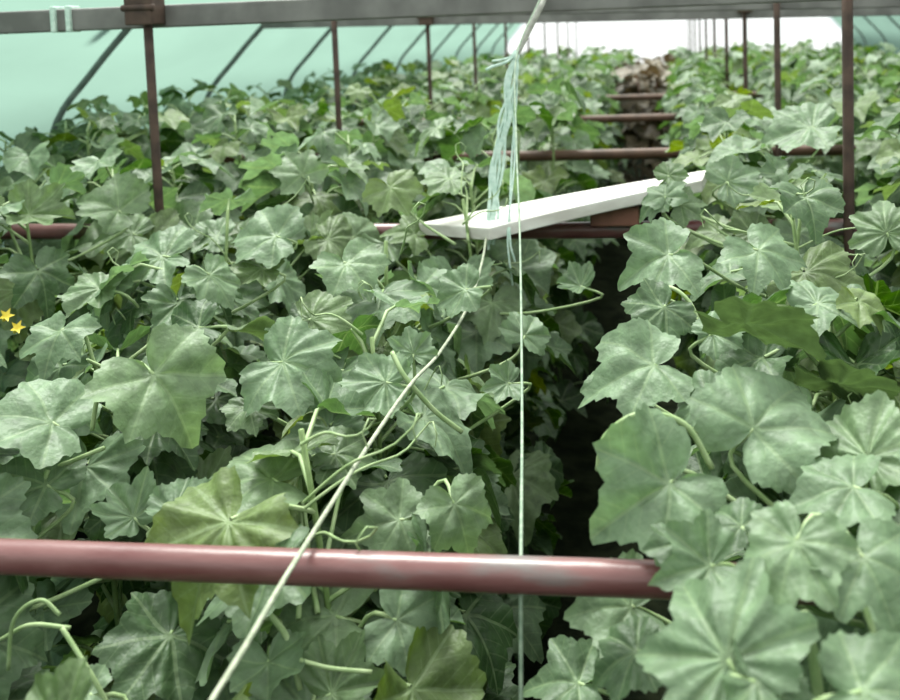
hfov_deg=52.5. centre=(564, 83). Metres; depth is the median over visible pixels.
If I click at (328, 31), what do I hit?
hoop
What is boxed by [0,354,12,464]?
plant
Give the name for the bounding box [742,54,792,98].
plant
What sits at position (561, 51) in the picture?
plant
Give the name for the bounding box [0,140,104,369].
plant
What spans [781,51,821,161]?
plant
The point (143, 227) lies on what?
plant
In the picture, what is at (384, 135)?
plant
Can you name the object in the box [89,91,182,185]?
plant
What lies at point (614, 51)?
plant
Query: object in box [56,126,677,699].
floor
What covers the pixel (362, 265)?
plant
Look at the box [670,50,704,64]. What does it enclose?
plant
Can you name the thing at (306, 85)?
plant
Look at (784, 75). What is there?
plant
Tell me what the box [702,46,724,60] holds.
plant
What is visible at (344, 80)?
plant
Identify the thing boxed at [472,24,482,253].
support post
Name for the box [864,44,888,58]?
plant
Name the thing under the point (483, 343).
plant
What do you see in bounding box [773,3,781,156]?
support post
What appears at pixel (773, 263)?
plant
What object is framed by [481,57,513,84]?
plant
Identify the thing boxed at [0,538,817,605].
pipe
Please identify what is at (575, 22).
support post
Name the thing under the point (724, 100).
plant
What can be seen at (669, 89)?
plant
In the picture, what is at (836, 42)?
plant
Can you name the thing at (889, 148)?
plant
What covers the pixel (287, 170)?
plant
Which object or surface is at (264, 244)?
plant
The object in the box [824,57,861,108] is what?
plant
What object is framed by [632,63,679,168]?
plant
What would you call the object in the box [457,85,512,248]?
plant
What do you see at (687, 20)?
support post
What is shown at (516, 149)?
twine
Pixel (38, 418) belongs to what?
plant
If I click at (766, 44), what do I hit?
plant
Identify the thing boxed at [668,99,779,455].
plant
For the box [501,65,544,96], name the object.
plant
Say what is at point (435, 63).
plant
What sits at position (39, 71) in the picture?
wall
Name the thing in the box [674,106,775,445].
plant
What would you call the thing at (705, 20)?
support post
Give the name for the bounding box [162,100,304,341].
plant
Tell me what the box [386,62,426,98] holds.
plant
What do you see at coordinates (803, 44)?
plant
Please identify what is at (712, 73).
plant
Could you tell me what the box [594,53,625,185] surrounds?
plant
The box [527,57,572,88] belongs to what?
plant
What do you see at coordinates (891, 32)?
wall
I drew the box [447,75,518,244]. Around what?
plant
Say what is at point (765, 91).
plant
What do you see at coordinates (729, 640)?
plant
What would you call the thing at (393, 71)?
plant
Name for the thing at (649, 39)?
wall
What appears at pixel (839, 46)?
plant
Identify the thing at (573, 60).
plant
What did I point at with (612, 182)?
plant
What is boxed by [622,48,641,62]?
plant
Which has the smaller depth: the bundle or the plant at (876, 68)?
the bundle
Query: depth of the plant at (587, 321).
4.20 m
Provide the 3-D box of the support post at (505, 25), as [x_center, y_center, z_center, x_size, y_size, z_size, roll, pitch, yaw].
[-0.592,0.094,9.295,0.028,2.550,0.028,-1,4,6]
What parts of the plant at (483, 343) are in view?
stem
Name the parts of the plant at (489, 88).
stem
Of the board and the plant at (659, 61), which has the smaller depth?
the board
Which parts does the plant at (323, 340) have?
stem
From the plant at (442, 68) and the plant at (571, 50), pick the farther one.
the plant at (571, 50)
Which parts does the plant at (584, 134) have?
stem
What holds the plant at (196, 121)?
on the floor
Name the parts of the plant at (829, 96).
stem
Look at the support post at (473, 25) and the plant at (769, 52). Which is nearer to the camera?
the support post at (473, 25)
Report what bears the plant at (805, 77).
on the floor
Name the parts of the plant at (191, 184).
stem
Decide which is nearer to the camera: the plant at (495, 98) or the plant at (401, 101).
the plant at (401, 101)
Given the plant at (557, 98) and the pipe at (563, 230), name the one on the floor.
the plant at (557, 98)
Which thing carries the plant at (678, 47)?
on the floor
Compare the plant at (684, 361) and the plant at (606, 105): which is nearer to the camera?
the plant at (684, 361)
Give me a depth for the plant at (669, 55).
12.29 m
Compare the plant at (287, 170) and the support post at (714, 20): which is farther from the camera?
the support post at (714, 20)
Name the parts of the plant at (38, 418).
flower, flower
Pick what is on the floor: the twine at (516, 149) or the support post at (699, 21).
the support post at (699, 21)
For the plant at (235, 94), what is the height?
1.676 m
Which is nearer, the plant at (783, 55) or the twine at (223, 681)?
the twine at (223, 681)
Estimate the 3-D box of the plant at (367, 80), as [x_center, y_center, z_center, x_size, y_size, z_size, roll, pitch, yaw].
[-1.587,0.725,7.053,0.563,1.563,0.527,-5,5,-36]
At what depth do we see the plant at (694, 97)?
5.24 m
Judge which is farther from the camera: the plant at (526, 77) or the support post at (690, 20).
the support post at (690, 20)
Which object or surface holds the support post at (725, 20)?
on the floor
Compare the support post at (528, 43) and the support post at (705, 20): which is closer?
the support post at (705, 20)
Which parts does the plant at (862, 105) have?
stem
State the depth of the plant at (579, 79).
6.74 m
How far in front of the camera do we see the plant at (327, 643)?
1.33 m
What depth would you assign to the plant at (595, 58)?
9.49 m
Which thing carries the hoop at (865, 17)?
on the floor
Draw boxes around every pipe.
[0,218,856,239]
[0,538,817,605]
[194,144,855,163]
[307,113,878,125]
[328,89,898,105]
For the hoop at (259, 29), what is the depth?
6.26 m
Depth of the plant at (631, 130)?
8.83 m
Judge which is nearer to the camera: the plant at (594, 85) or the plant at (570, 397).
the plant at (570, 397)
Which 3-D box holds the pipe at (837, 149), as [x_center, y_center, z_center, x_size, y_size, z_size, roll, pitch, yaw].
[0.719,0.334,4.385,6.500,0.061,0.053,-1,4,6]
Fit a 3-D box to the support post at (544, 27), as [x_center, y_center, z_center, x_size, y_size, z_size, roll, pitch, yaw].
[-0.264,-0.137,12.470,0.028,2.550,0.028,-1,4,6]
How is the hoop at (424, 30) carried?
on the floor
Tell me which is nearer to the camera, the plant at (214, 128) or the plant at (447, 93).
the plant at (214, 128)
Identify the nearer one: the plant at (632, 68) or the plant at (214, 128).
the plant at (214, 128)
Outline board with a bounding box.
[419,171,706,239]
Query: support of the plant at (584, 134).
on the floor
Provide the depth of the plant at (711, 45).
15.66 m
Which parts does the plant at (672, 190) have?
stem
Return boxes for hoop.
[49,29,131,135]
[204,25,262,98]
[282,27,330,98]
[352,26,392,75]
[396,25,430,72]
[431,25,458,60]
[455,16,899,56]
[476,16,889,54]
[491,23,866,54]
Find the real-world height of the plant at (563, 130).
1.473 m
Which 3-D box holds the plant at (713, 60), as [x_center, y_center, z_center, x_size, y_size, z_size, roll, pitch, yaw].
[1.173,0.548,7.563,0.600,1.681,0.548,-5,5,-39]
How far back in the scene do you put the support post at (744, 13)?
5.85 m
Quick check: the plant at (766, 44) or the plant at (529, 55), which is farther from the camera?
the plant at (766, 44)
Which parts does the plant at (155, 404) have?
stem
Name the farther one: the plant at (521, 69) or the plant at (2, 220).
the plant at (521, 69)
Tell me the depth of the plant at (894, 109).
3.43 m
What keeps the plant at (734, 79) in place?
on the floor
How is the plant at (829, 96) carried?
on the floor
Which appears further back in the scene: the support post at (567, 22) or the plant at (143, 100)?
the support post at (567, 22)
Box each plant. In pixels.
[0,126,59,264]
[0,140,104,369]
[0,165,150,581]
[0,217,7,236]
[0,309,155,699]
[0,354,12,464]
[6,368,609,699]
[7,298,239,699]
[24,110,118,299]
[25,626,251,699]
[28,107,144,314]
[40,146,213,527]
[55,203,304,659]
[57,95,138,295]
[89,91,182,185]
[96,105,213,315]
[109,154,283,416]
[142,93,242,275]
[158,79,216,167]
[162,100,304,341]
[171,176,354,648]
[185,82,266,194]
[212,94,258,145]
[219,288,531,699]
[221,93,275,195]
[230,96,312,418]
[238,79,293,118]
[238,131,385,444]
[264,202,550,663]
[270,99,350,267]
[283,83,329,119]
[289,69,343,105]
[299,85,348,184]
[307,127,417,432]
[309,82,369,133]
[318,98,388,271]
[325,82,392,212]
[329,93,436,364]
[333,77,380,131]
[340,71,367,130]
[348,62,391,129]
[350,63,405,131]
[361,92,457,273]
[362,59,394,90]
[362,142,603,639]
[363,98,421,143]
[364,69,413,97]
[381,59,413,87]
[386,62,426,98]
[387,87,438,132]
[391,83,474,273]
[402,64,426,84]
[405,100,477,267]
[409,60,452,108]
[409,156,561,555]
[414,59,471,199]
[415,104,563,505]
[417,77,459,116]
[431,56,460,112]
[442,63,462,115]
[446,76,480,116]
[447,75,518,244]
[452,55,492,113]
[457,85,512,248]
[461,54,506,138]
[464,101,591,441]
[472,75,525,167]
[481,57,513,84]
[492,73,533,150]
[497,56,528,96]
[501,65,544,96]
[508,121,594,202]
[511,62,549,89]
[515,90,599,381]
[519,78,608,403]
[520,49,542,61]
[523,50,562,87]
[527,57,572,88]
[532,74,618,250]
[540,86,616,262]
[543,65,569,86]
[545,70,610,187]
[548,53,556,66]
[551,49,569,64]
[558,56,578,68]
[559,45,575,62]
[561,62,625,187]
[563,60,627,185]
[563,364,899,699]
[566,54,585,70]
[566,65,618,185]
[576,55,625,185]
[578,278,899,561]
[581,48,597,56]
[586,46,602,55]
[591,53,634,180]
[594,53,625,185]
[599,49,628,68]
[609,60,620,179]
[609,66,675,184]
[613,60,655,178]
[614,50,636,67]
[617,176,899,561]
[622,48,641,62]
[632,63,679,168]
[633,56,675,145]
[635,516,899,699]
[639,161,878,561]
[653,53,674,160]
[655,62,722,147]
[656,62,691,138]
[659,75,714,209]
[665,104,774,375]
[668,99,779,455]
[669,60,703,136]
[669,64,732,162]
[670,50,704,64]
[671,46,692,59]
[671,79,727,162]
[672,49,733,139]
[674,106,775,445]
[682,59,721,77]
[685,102,869,436]
[699,88,771,214]
[702,45,724,55]
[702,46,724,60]
[716,47,732,72]
[721,47,742,86]
[723,40,764,91]
[724,52,750,90]
[732,49,781,97]
[734,61,773,91]
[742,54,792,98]
[753,70,789,130]
[754,62,824,169]
[761,43,773,55]
[763,69,835,167]
[781,43,797,57]
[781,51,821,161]
[781,52,800,71]
[785,44,821,69]
[785,72,856,184]
[785,102,856,199]
[791,41,811,60]
[795,58,837,73]
[797,38,813,50]
[798,74,883,243]
[801,48,822,60]
[819,47,840,58]
[821,65,860,158]
[822,91,881,269]
[823,45,841,63]
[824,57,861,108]
[825,41,840,50]
[825,55,897,217]
[826,54,840,69]
[831,47,870,82]
[835,79,891,183]
[853,45,863,57]
[854,98,899,261]
[854,112,899,332]
[856,87,899,197]
[857,54,899,86]
[860,97,899,272]
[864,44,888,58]
[865,42,899,102]
[869,156,899,286]
[872,55,899,86]
[879,64,899,119]
[884,68,899,99]
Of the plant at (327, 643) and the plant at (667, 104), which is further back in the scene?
the plant at (667, 104)
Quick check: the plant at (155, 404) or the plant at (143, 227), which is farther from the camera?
the plant at (143, 227)
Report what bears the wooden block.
on the pipe at (563, 230)
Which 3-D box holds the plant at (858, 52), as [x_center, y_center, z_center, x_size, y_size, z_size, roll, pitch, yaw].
[3.183,0.377,9.969,0.572,1.571,0.665,0,4,19]
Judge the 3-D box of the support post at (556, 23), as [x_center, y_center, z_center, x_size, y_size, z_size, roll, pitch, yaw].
[-0.100,-0.253,14.057,0.028,2.550,0.028,-1,4,6]
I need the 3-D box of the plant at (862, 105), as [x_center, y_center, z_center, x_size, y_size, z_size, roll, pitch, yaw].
[1.340,0.818,4.304,0.498,1.591,0.584,-6,6,-44]
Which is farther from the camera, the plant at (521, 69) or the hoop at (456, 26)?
the hoop at (456, 26)
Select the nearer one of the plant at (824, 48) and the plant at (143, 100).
the plant at (143, 100)
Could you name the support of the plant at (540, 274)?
on the floor
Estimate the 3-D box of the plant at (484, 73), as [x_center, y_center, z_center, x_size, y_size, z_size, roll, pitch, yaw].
[-0.875,0.542,8.780,0.542,1.647,0.569,-3,4,-24]
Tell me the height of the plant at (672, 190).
1.555 m
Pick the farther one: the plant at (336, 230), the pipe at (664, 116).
the pipe at (664, 116)
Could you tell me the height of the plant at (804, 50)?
1.480 m
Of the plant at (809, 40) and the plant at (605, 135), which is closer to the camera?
the plant at (605, 135)
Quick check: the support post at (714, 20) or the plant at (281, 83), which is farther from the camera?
the support post at (714, 20)
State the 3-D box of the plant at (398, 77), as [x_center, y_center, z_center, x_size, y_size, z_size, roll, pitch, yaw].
[-1.530,0.641,8.191,0.584,1.570,0.563,1,5,37]
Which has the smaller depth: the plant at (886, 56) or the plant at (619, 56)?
the plant at (886, 56)
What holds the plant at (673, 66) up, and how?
on the floor
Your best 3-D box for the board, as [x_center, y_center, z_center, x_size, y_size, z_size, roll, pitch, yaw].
[0.019,0.383,2.772,0.936,0.157,0.228,-2,4,-8]
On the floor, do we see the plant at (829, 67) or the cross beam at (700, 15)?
the plant at (829, 67)
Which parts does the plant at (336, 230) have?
stem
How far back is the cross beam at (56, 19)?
2.88 m
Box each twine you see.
[209,237,486,699]
[514,0,539,699]
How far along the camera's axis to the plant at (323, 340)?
1.69 m
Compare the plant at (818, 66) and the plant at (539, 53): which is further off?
the plant at (539, 53)
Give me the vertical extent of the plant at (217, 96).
1.536 m
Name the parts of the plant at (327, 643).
stem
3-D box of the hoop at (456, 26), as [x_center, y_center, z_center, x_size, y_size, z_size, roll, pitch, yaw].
[1.571,-0.457,12.202,7.153,3.017,0.033,-1,4,6]
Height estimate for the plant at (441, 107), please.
1.547 m
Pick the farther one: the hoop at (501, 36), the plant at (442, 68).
the hoop at (501, 36)
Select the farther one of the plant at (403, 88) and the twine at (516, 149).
the plant at (403, 88)
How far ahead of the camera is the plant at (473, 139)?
3.48 m
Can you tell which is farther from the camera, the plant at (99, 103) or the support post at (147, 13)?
the plant at (99, 103)
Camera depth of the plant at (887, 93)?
5.69 m
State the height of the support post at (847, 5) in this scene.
2.900 m
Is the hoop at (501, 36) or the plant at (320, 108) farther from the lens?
the hoop at (501, 36)
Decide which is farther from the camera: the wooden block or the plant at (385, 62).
the plant at (385, 62)
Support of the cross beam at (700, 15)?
attached to the hoop at (259, 29)
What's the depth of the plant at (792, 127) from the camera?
2.71 m
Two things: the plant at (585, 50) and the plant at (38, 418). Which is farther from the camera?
the plant at (585, 50)
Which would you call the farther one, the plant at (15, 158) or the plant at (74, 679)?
the plant at (15, 158)
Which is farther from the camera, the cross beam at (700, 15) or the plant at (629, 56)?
the plant at (629, 56)
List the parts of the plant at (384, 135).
stem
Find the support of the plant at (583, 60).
on the floor
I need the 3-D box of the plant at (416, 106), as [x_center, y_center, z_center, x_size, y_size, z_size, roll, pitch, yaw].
[-0.728,0.856,4.398,0.511,1.623,0.576,-1,4,6]
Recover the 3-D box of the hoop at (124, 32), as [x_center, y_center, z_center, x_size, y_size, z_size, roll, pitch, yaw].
[0.762,0.115,4.365,7.153,3.017,0.033,-1,4,6]
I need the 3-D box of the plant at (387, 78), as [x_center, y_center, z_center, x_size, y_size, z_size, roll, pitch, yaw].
[-1.565,0.645,7.631,0.553,1.640,0.591,0,5,27]
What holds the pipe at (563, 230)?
attached to the support post at (847, 5)
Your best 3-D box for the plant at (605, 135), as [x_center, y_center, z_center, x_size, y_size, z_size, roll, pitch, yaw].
[0.034,0.774,5.641,0.610,1.568,0.579,2,5,41]
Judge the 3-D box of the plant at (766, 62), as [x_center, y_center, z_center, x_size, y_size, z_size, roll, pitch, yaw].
[1.855,0.521,8.924,0.544,1.507,0.572,1,5,35]
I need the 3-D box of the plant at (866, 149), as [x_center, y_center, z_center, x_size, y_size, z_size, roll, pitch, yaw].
[1.405,0.843,3.898,0.517,1.591,0.539,-1,4,6]
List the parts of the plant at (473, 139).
stem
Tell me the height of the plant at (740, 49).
1.570 m
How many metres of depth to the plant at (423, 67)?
10.72 m
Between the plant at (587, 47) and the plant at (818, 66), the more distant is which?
the plant at (587, 47)
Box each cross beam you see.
[0,0,836,33]
[261,7,899,28]
[441,0,899,16]
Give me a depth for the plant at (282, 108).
4.19 m
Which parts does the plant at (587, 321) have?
stem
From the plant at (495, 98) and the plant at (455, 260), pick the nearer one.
the plant at (455, 260)
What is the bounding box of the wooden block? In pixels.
[590,205,639,225]
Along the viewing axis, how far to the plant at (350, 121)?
5.04 m
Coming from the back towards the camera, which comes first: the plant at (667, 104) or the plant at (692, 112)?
the plant at (667, 104)
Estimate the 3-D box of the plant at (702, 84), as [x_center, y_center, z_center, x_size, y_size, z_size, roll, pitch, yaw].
[0.988,0.706,6.461,0.597,1.533,0.566,0,4,18]
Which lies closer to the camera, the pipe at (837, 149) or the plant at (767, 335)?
the plant at (767, 335)
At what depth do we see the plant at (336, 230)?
2.68 m
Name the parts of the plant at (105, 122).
stem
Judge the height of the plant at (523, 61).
1.561 m
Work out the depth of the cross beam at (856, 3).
4.29 m
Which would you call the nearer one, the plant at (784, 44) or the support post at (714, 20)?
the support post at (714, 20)
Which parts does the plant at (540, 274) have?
stem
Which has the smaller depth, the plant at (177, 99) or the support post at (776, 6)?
the support post at (776, 6)
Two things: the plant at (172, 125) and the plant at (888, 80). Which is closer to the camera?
the plant at (172, 125)
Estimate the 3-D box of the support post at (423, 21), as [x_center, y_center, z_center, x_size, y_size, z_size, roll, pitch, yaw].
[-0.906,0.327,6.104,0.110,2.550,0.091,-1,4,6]
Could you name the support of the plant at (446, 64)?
on the floor
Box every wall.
[0,0,521,256]
[508,17,841,63]
[832,15,899,53]
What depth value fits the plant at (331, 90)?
5.94 m
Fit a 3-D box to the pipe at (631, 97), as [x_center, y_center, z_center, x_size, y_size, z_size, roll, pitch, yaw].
[1.046,0.102,7.560,6.500,0.061,0.053,-1,4,6]
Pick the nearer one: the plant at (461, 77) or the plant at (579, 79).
the plant at (579, 79)
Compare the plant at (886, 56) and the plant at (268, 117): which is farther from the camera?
the plant at (886, 56)
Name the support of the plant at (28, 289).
on the floor
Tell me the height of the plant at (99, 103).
1.642 m
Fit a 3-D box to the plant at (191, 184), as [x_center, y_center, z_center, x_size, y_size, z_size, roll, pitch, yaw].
[-1.411,1.008,3.458,0.580,1.492,0.594,-1,4,6]
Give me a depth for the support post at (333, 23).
4.49 m
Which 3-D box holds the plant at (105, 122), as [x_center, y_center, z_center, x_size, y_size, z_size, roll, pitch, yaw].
[-1.993,0.920,3.787,0.492,1.658,0.543,-5,5,-37]
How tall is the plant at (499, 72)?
1.635 m
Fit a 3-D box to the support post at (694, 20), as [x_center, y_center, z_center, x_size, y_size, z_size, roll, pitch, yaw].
[2.002,-0.475,13.824,0.028,2.900,0.028,-1,4,6]
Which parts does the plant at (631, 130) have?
stem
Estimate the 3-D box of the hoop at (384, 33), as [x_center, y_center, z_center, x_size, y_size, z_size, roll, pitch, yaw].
[1.244,-0.225,9.028,7.153,3.017,0.033,-1,4,6]
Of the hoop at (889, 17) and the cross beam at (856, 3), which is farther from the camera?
the hoop at (889, 17)
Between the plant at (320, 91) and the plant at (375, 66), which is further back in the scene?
the plant at (375, 66)
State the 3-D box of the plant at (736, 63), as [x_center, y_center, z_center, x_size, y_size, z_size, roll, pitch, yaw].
[1.980,0.367,9.693,0.559,1.700,0.588,-2,4,-10]
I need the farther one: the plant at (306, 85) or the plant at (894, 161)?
the plant at (306, 85)
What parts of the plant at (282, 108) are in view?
stem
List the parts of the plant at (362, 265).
stem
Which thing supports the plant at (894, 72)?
on the floor
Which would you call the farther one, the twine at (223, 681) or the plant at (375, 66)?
the plant at (375, 66)
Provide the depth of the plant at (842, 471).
1.15 m
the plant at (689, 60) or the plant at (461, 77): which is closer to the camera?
the plant at (461, 77)
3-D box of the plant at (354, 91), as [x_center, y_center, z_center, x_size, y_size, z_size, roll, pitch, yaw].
[-1.151,0.794,5.486,0.589,1.621,0.644,-1,4,5]
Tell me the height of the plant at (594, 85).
1.612 m
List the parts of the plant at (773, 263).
stem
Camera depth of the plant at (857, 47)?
12.81 m
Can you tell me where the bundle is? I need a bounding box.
[485,0,545,284]
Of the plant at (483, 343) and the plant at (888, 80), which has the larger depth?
the plant at (888, 80)
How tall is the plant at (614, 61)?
1.473 m
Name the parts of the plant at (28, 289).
stem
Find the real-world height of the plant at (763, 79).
1.594 m
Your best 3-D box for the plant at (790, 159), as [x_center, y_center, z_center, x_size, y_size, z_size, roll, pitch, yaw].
[1.467,0.802,5.232,0.578,1.485,0.549,-4,5,-33]
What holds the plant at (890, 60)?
on the floor
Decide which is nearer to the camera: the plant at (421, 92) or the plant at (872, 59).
the plant at (421, 92)
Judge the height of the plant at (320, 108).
1.587 m
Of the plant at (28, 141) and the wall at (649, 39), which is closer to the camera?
the plant at (28, 141)
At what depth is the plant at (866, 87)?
6.25 m
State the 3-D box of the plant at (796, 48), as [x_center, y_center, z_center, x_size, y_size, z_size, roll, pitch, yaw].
[2.532,0.378,9.774,0.576,1.634,0.603,0,4,19]
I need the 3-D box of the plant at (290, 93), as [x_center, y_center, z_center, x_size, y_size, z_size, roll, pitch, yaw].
[-2.070,0.754,7.179,0.561,1.517,0.591,-4,5,-31]
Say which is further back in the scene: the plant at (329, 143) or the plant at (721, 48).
the plant at (721, 48)
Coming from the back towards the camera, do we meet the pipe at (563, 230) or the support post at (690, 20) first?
the support post at (690, 20)
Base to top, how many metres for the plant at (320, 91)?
1.566 m
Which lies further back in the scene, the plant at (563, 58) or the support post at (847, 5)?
the plant at (563, 58)
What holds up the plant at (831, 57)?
on the floor
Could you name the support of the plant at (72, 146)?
on the floor
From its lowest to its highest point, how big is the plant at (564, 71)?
1.457 m
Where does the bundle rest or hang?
hanging from the cross beam at (56, 19)
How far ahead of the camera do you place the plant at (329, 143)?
3.42 m
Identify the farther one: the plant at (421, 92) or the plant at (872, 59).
the plant at (872, 59)
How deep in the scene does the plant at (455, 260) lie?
5.08 m
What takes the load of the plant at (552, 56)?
on the floor
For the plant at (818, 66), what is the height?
1.541 m
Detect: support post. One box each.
[120,0,165,212]
[331,21,342,195]
[417,17,433,109]
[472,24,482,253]
[504,24,507,68]
[526,23,529,63]
[543,23,546,62]
[556,23,558,59]
[567,22,569,64]
[575,22,577,56]
[687,20,688,49]
[690,20,691,58]
[694,20,695,52]
[698,20,700,52]
[704,19,707,72]
[713,19,715,62]
[724,19,728,88]
[737,10,751,161]
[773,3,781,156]
[841,0,854,265]

